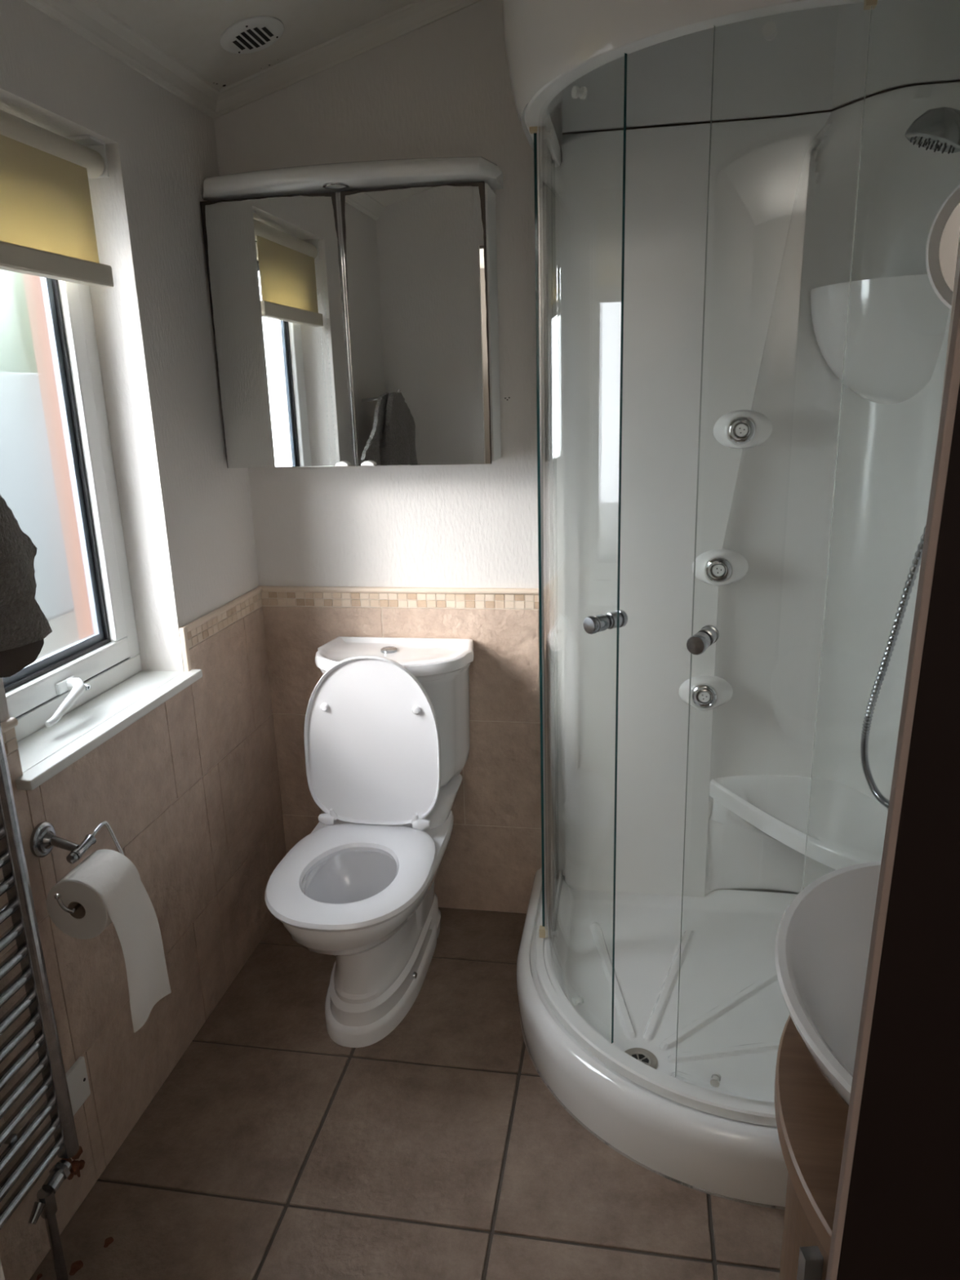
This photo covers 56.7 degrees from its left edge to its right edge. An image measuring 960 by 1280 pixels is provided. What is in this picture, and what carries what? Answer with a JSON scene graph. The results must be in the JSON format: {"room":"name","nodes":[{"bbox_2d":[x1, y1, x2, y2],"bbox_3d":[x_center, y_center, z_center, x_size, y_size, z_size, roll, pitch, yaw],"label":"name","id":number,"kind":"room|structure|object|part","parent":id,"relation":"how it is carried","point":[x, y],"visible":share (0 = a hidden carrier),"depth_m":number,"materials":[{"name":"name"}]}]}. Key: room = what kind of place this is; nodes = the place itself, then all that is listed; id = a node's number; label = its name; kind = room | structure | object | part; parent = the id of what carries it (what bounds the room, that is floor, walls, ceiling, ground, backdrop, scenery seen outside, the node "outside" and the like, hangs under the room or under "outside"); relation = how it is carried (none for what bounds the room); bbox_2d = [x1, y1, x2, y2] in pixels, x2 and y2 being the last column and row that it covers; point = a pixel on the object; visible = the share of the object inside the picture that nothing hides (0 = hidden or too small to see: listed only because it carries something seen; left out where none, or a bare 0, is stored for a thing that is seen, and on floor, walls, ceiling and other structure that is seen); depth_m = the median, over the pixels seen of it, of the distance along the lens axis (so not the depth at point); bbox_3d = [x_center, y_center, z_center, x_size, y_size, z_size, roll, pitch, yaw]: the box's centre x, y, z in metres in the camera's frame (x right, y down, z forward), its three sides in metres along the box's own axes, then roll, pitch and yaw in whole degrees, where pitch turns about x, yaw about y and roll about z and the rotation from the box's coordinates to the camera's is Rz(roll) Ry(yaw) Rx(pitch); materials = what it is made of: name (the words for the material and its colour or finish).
{"room":"bathroom","nodes":[
{"label":"bathroom","id":0,"kind":"room"},
{"bbox_2d":[0,0,259,742],"bbox_3d":[-0.847,0.058,1.732,0.170,2.600,1.860,1,16,10],"label":"wall","id":1,"kind":"structure","parent":0,"point":[186,516],"depth_m":1.98,"materials":[{"name":"white paint"}]},
{"bbox_2d":[0,717,17,733],"bbox_3d":[-0.849,0.227,1.206,0.016,0.016,0.650,1,16,10],"label":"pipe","id":2,"kind":"structure","parent":1,"relation":"attached to","point":[11,722],"depth_m":1.49,"materials":[{"name":"silver metal"}]},
{"bbox_2d":[0,723,84,1279],"bbox_3d":[-0.797,0.663,1.263,0.095,1.085,0.500,1,16,10],"label":"towel radiator","id":3,"kind":"object","parent":1,"relation":"attached to","point":[24,930],"visible":1,"depth_m":1.44,"materials":[{"name":"silver metal"}]},
{"bbox_2d":[0,727,96,1279],"bbox_3d":[-0.837,0.701,1.339,0.007,0.973,0.650,1,16,10],"label":"tiling","id":4,"kind":"structure","parent":1,"relation":"attached to","point":[24,1246],"depth_m":1.57,"materials":[{"name":"beige stone"}]},
{"bbox_2d":[0,109,113,288],"bbox_3d":[-0.811,-0.469,1.649,0.079,0.941,0.556,1,16,10],"label":"roller blind","id":5,"kind":"object","parent":1,"relation":"attached to","point":[47,226],"visible":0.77,"depth_m":1.62,"materials":[{"name":"beige fabric"}]},
{"bbox_2d":[22,273,93,639],"bbox_3d":[-0.890,-0.441,1.905,0.048,1.030,0.048,1,16,10],"label":"trim","id":6,"kind":"structure","parent":1,"relation":"attached to","point":[32,283],"depth_m":1.89,"materials":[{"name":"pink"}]},
{"bbox_2d":[30,820,124,913],"bbox_3d":[-0.731,0.387,1.578,0.108,0.117,0.182,1,16,10],"label":"toilet roll holder","id":7,"kind":"object","parent":1,"relation":"attached to","point":[43,837],"visible":0.8,"depth_m":1.58,"materials":[{"name":"silver metal"}]},
{"bbox_3d":[-0.740,0.363,1.584,0.052,0.030,0.018,1,16,10],"label":"post","id":8,"kind":"part","parent":7,"relation":"part of","materials":[{"name":"silver metal"}]},
{"bbox_2d":[46,848,171,1032],"bbox_3d":[-0.665,0.544,1.609,0.139,0.320,0.147,1,16,10],"label":"toilet roll","id":9,"kind":"object","parent":7,"relation":"on","point":[108,887],"visible":0.98,"depth_m":1.56,"materials":[{"name":"white paper"}]},
{"bbox_2d":[65,1056,90,1115],"bbox_3d":[-0.771,0.854,1.684,0.011,0.088,0.085,1,16,10],"label":"outlet plate","id":10,"kind":"object","parent":1,"relation":"attached to","point":[77,1077],"visible":0.65,"depth_m":1.69,"materials":[{"name":"white plastic"}]},
{"bbox_2d":[2,276,202,790],"bbox_3d":[-0.827,-0.377,1.681,0.201,1.138,0.629,1,16,10],"label":"window","id":11,"kind":"structure","parent":1,"relation":"in","point":[40,695],"depth_m":1.87,"materials":[{"name":"white plastic"}]},
{"bbox_3d":[-0.812,0.121,1.752,0.033,0.053,0.147,-2,16,0],"label":"lever","id":12,"kind":"part","parent":11,"relation":"part of","materials":[{"name":"white plastic"}]},
{"bbox_3d":[-0.830,0.092,1.808,0.034,0.026,0.060,1,16,10],"label":"handle","id":13,"kind":"part","parent":11,"relation":"part of","materials":[{"name":"white plastic"}]},
{"bbox_3d":[-0.896,-0.388,1.691,0.060,1.118,0.582,1,16,10],"label":"frame","id":14,"kind":"part","parent":11,"relation":"part of","materials":[{"name":"white plastic"}]},
{"bbox_3d":[-0.781,0.162,1.827,0.142,0.020,0.629,1,16,10],"label":"sill","id":15,"kind":"part","parent":11,"relation":"part of","materials":[{"name":"white plastic"}]},
{"bbox_2d":[23,0,219,119],"bbox_3d":[-0.779,-1.081,1.373,0.044,0.062,1.700,1,16,10],"label":"coving","id":16,"kind":"structure","parent":1,"relation":"attached to","point":[87,19],"depth_m":1.80,"materials":[{"name":"white paint"}]},
{"bbox_2d":[26,684,227,1180],"bbox_3d":[-0.730,0.587,1.947,0.007,0.858,0.600,1,16,10],"label":"tiling","id":17,"kind":"structure","parent":1,"relation":"attached to","point":[145,780],"depth_m":1.91,"materials":[{"name":"beige tile"}]},
{"bbox_2d":[178,585,262,671],"bbox_3d":[-0.654,-0.038,2.301,0.016,0.109,0.464,1,16,10],"label":"trim","id":18,"kind":"structure","parent":1,"relation":"attached to","point":[184,629],"depth_m":2.15,"materials":[{"name":"beige tile"}]},
{"bbox_2d":[186,592,286,987],"bbox_3d":[-0.643,0.391,2.426,0.007,0.973,0.443,1,16,10],"label":"tiling","id":19,"kind":"structure","parent":1,"relation":"attached to","point":[232,700],"depth_m":2.39,"materials":[{"name":"beige tile"}]},
{"bbox_3d":[-0.791,-0.269,1.070,0.155,0.044,0.012,1,16,10],"label":"wall hook","id":20,"kind":"object","parent":1,"relation":"attached to","visible":0},
{"bbox_2d":[0,494,52,677],"bbox_3d":[-0.735,-0.094,1.133,0.111,0.396,0.604,1,16,10],"label":"towel","id":21,"kind":"object","parent":20,"relation":"hanging from","point":[24,627],"visible":1,"depth_m":1.33,"materials":[{"name":"grey fabric"}]},
{"bbox_2d":[93,0,417,89],"bbox_3d":[0.023,-1.337,1.178,1.920,0.607,1.860,1,16,10],"label":"ceiling","id":22,"kind":"structure","parent":0,"point":[190,31],"depth_m":1.91,"materials":[{"name":"paint"}]},
{"bbox_2d":[219,15,284,53],"bbox_3d":[-0.494,-1.311,1.929,0.137,0.044,0.142,1,16,10],"label":"ceiling vent","id":23,"kind":"object","parent":22,"relation":"in","point":[255,33],"visible":1,"depth_m":1.92,"materials":[{"name":"white plastic"}]},
{"bbox_2d":[29,906,785,1279],"bbox_3d":[0.097,1.072,1.812,1.740,0.050,1.780,1,16,10],"label":"floor","id":24,"kind":"structure","parent":0,"point":[437,1148],"depth_m":1.79,"materials":[{"name":"beige tile"}]},
{"bbox_2d":[36,1273,42,1279],"bbox_3d":[-0.786,1.135,1.586,0.010,0.001,0.012,1,16,10],"label":"rust stain","id":25,"kind":"object","parent":24,"relation":"on","point":[40,1275],"visible":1,"depth_m":1.59,"materials":[{"name":"brown"}]},
{"bbox_2d":[69,1260,83,1275],"bbox_3d":[-0.729,1.129,1.601,0.021,0.001,0.028,8,18,30],"label":"rust stain","id":26,"kind":"object","parent":24,"relation":"on","point":[76,1266],"visible":1,"depth_m":1.60,"materials":[{"name":"brown"}]},
{"bbox_2d":[103,1236,113,1248],"bbox_3d":[-0.690,1.115,1.648,0.016,0.001,0.021,8,18,30],"label":"rust stain","id":27,"kind":"object","parent":24,"relation":"on","point":[108,1241],"visible":1,"depth_m":1.65,"materials":[{"name":"brown"}]},
{"bbox_2d":[264,636,474,1048],"bbox_3d":[-0.263,0.487,2.213,0.430,0.880,0.765,1,16,10],"label":"toilet","id":28,"kind":"object","parent":24,"relation":"on","point":[386,733],"visible":1,"depth_m":2.22,"materials":[{"name":"white ceramic"}]},
{"bbox_3d":[-0.298,0.541,2.070,0.372,0.027,0.452,1,16,10],"label":"seat","id":29,"kind":"part","parent":28,"relation":"part of","materials":[{"name":"white plastic"}]},
{"bbox_3d":[-0.273,0.723,2.241,0.358,0.412,0.662,1,16,10],"label":"bowl","id":30,"kind":"part","parent":28,"relation":"part of","materials":[{"name":"white ceramic"}]},
{"bbox_3d":[-0.271,0.254,2.233,0.353,0.440,0.056,1,16,10],"label":"lid","id":31,"kind":"part","parent":28,"relation":"part of","materials":[{"name":"white plastic"}]},
{"bbox_3d":[-0.232,0.051,2.344,0.430,0.047,0.271,1,16,10],"label":"cistern lid","id":32,"kind":"part","parent":28,"relation":"part of","materials":[{"name":"white ceramic"}]},
{"bbox_2d":[440,906,523,913],"bbox_3d":[-0.353,1.030,1.909,0.782,0.011,1.694,1,16,10],"label":"sealant","id":33,"kind":"structure","parent":24,"relation":"on","point":[440,907],"depth_m":2.67,"materials":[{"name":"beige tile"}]},
{"bbox_2d":[515,867,798,1209],"bbox_3d":[0.538,0.870,2.101,0.928,0.157,0.924,1,16,10],"label":"shower tray","id":34,"kind":"object","parent":24,"relation":"on","point":[733,1012],"depth_m":2.04,"materials":[{"name":"white plastic"}]},
{"bbox_2d":[502,0,959,1209],"bbox_3d":[0.506,-0.209,1.800,0.928,2.400,0.926,1,16,10],"label":"shower cubicle","id":35,"kind":"object","parent":24,"relation":"on","point":[742,327],"visible":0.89,"depth_m":2.09,"materials":[{"name":"clear glass"}]},
{"bbox_3d":[0.164,-0.181,2.162,0.006,1.826,0.350,1,16,10],"label":"fixed glass","id":36,"kind":"part","parent":35,"relation":"part of","materials":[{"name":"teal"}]},
{"bbox_3d":[0.179,-0.115,1.925,0.090,1.814,0.656,-3,16,-5],"label":"sliding door","id":37,"kind":"part","parent":35,"relation":"part of","materials":[{"name":"clear glass"}]},
{"bbox_3d":[0.213,-0.029,1.627,0.040,0.033,0.033,-13,19,-34],"label":"door knob","id":38,"kind":"part","parent":35,"relation":"part of","materials":[{"name":"silver metal"}]},
{"bbox_3d":[0.250,-0.038,1.652,0.040,0.033,0.033,-13,19,-34],"label":"door knob","id":39,"kind":"part","parent":35,"relation":"part of","materials":[{"name":"silver metal"}]},
{"bbox_3d":[0.408,0.818,1.992,0.436,0.024,1.243,-12,19,-33],"label":"rail","id":40,"kind":"part","parent":35,"relation":"part of","materials":[{"name":"white plastic"}]},
{"bbox_3d":[0.577,0.003,1.462,0.445,1.814,0.044,1,16,10],"label":"sliding door","id":41,"kind":"part","parent":35,"relation":"part of","materials":[{"name":"clear glass"}]},
{"bbox_3d":[0.367,0.005,1.491,0.033,0.033,0.040,7,18,30],"label":"door knob","id":42,"kind":"part","parent":35,"relation":"part of","materials":[{"name":"silver metal"}]},
{"bbox_3d":[0.355,-0.962,1.494,0.438,0.038,1.243,-12,19,-33],"label":"rail","id":43,"kind":"part","parent":35,"relation":"part of","materials":[{"name":"white plastic"}]},
{"bbox_3d":[0.390,-0.006,1.529,0.033,0.033,0.040,7,18,30],"label":"door knob","id":44,"kind":"part","parent":35,"relation":"part of","materials":[{"name":"silver metal"}]},
{"bbox_3d":[0.756,-0.153,1.999,0.534,1.934,1.177,-13,19,-34],"label":"panel","id":45,"kind":"part","parent":35,"relation":"part of","materials":[{"name":"clear glass"}]},
{"bbox_3d":[0.863,0.586,2.228,0.302,0.338,0.609,-8,17,-21],"label":"corner seat","id":46,"kind":"part","parent":35,"relation":"part of","materials":[{"name":"white plastic"}]},
{"bbox_3d":[0.708,0.014,1.408,0.318,1.826,0.006,1,16,10],"label":"fixed glass","id":47,"kind":"part","parent":35,"relation":"part of","materials":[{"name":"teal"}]},
{"bbox_2d":[810,274,949,404],"bbox_3d":[0.863,-0.643,1.957,0.235,0.270,0.235,1,16,10],"label":"corner shelf","id":48,"kind":"object","parent":35,"relation":"attached to","point":[898,327],"depth_m":1.92,"materials":[{"name":"white plastic"}]},
{"bbox_2d":[860,106,959,808],"bbox_3d":[0.837,-0.286,1.704,0.196,1.419,0.353,1,16,10],"label":"shower","id":49,"kind":"object","parent":35,"relation":"attached to","point":[938,129],"visible":0.59,"depth_m":1.83,"materials":[{"name":"grey metal"}]},
{"bbox_3d":[0.818,-0.748,1.467,0.133,0.247,0.040,8,18,30],"label":"handle","id":50,"kind":"part","parent":49,"relation":"part of","materials":[{"name":"grey plastic"}]},
{"bbox_2d":[779,1171,828,1279],"bbox_3d":[0.592,0.861,1.086,0.480,0.719,0.585,1,16,10],"label":"vanity unit","id":51,"kind":"object","parent":24,"relation":"on","point":[803,1256],"visible":0.12,"depth_m":0.94,"materials":[{"name":"brown wood"}]},
{"bbox_3d":[0.330,0.651,0.893,0.019,0.093,0.014,-2,16,-3],"label":"handle","id":52,"kind":"part","parent":51,"relation":"part of","materials":[{"name":"grey plastic"}]},
{"bbox_2d":[774,1014,848,1256],"bbox_3d":[0.578,0.494,1.002,0.493,0.029,0.597,1,16,10],"label":"countertop","id":53,"kind":"structure","parent":51,"relation":"on","point":[811,1117],"depth_m":0.93,"materials":[{"name":"brown wood"}]},
{"bbox_2d":[774,861,881,1106],"bbox_3d":[0.557,0.431,0.987,0.440,0.096,0.570,1,16,10],"label":"basin","id":54,"kind":"object","parent":53,"relation":"in","point":[823,940],"visible":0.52,"depth_m":1.11,"materials":[{"name":"white ceramic"}]},
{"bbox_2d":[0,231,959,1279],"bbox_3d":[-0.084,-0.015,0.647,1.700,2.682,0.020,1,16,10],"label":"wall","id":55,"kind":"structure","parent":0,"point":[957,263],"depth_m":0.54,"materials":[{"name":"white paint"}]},
{"bbox_2d":[826,271,959,1279],"bbox_3d":[0.704,0.330,0.542,0.904,2.040,0.012,2,16,9],"label":"door","id":56,"kind":"structure","parent":55,"relation":"in","point":[897,1213],"depth_m":0.58,"materials":[{"name":"black wood"}]},
{"bbox_2d":[213,0,954,588],"bbox_3d":[0.203,-0.505,2.312,1.920,2.711,0.101,1,16,10],"label":"wall","id":57,"kind":"structure","parent":0,"point":[441,88],"depth_m":2.21,"materials":[{"name":"white paint"}]},
{"bbox_2d":[213,0,482,119],"bbox_3d":[0.170,-1.518,1.953,1.700,0.534,0.044,1,16,10],"label":"coving","id":58,"kind":"structure","parent":57,"relation":"attached to","point":[418,14],"depth_m":2.08,"materials":[{"name":"white paint"}]},
{"bbox_2d":[200,156,502,468],"bbox_3d":[-0.305,-0.772,2.167,0.714,0.682,0.204,1,16,10],"label":"upper cabinet","id":59,"kind":"object","parent":57,"relation":"attached to","point":[354,304],"visible":1,"depth_m":2.13,"materials":[{"name":"white plastic"}]},
{"bbox_3d":[-0.490,-0.740,2.175,0.340,0.626,0.006,1,16,10],"label":"mirror door","id":60,"kind":"part","parent":59,"relation":"part of","materials":[{"name":"silver metal"}]},
{"bbox_2d":[322,182,349,189],"bbox_3d":[-0.330,-1.039,2.036,0.060,0.004,0.060,1,16,10],"label":"recessed light","id":61,"kind":"object","parent":59,"relation":"attached to","point":[326,185],"depth_m":2.03,"materials":[{"name":"white plastic"}]},
{"bbox_3d":[-0.345,-0.441,2.225,0.034,0.011,0.013,1,16,10],"label":"door pull","id":62,"kind":"part","parent":59,"relation":"part of","materials":[{"name":"white plastic"}]},
{"bbox_3d":[-0.279,-0.440,2.213,0.034,0.011,0.013,1,16,10],"label":"door pull","id":63,"kind":"part","parent":59,"relation":"part of","materials":[{"name":"white plastic"}]},
{"bbox_3d":[-0.148,-0.734,2.116,0.340,0.626,0.006,1,16,10],"label":"mirror door","id":64,"kind":"part","parent":59,"relation":"part of","materials":[{"name":"silver metal"}]},
{"bbox_2d":[257,586,538,595],"bbox_3d":[-0.199,-0.136,2.431,0.860,0.016,0.016,1,16,10],"label":"trim","id":65,"kind":"structure","parent":57,"relation":"attached to","point":[264,588],"depth_m":2.43,"materials":[{"name":"beige tile"}]},
{"bbox_2d":[261,591,542,913],"bbox_3d":[-0.185,0.338,2.566,0.860,0.973,0.007,1,16,10],"label":"tiling","id":66,"kind":"structure","parent":57,"relation":"attached to","point":[492,858],"depth_m":2.52,"materials":[{"name":"beige tile"}]},
{"bbox_3d":[0.942,-0.256,1.271,0.100,2.750,1.760,1,16,10],"label":"wall","id":67,"kind":"structure","parent":0,"visible":0},
{"bbox_2d":[925,184,959,309],"bbox_3d":[0.736,-0.506,1.122,0.291,0.200,0.132,-2,16,0],"label":"mirror","id":68,"kind":"object","parent":67,"relation":"attached to","point":[942,244],"visible":0.91,"depth_m":1.17,"materials":[{"name":"white plastic"}]},
{"bbox_3d":[0.671,-0.503,1.119,0.170,0.170,0.006,10,19,36],"label":"glass","id":69,"kind":"part","parent":68,"relation":"part of","materials":[{"name":"silver metal"}]},
{"label":"outside","id":70,"kind":"structure","parent":0,"visible":0},
{"bbox_2d":[36,609,79,659],"bbox_3d":[-6.880,0.145,7.932,13.830,0.070,24.000,1,16,10],"label":"ground","id":71,"kind":"structure","parent":70,"point":[64,633],"depth_m":8.18,"materials":[{"name":"grey"}]},
{"bbox_2d":[0,269,37,373],"bbox_3d":[-6.691,-4.773,17.420,2.247,6.285,26.670,1,16,10],"label":"hedge","id":72,"kind":"object","parent":71,"relation":"on","point":[17,354],"visible":0.02,"depth_m":12.60,"materials":[{"name":"green plant"}]},
{"bbox_2d":[0,372,74,620],"bbox_3d":[-3.802,-3.541,16.301,1.900,2.330,25.100,1,16,10],"label":"neighbouring building","id":73,"kind":"structure","parent":71,"relation":"on","point":[27,481],"depth_m":8.46,"materials":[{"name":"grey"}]}
]}

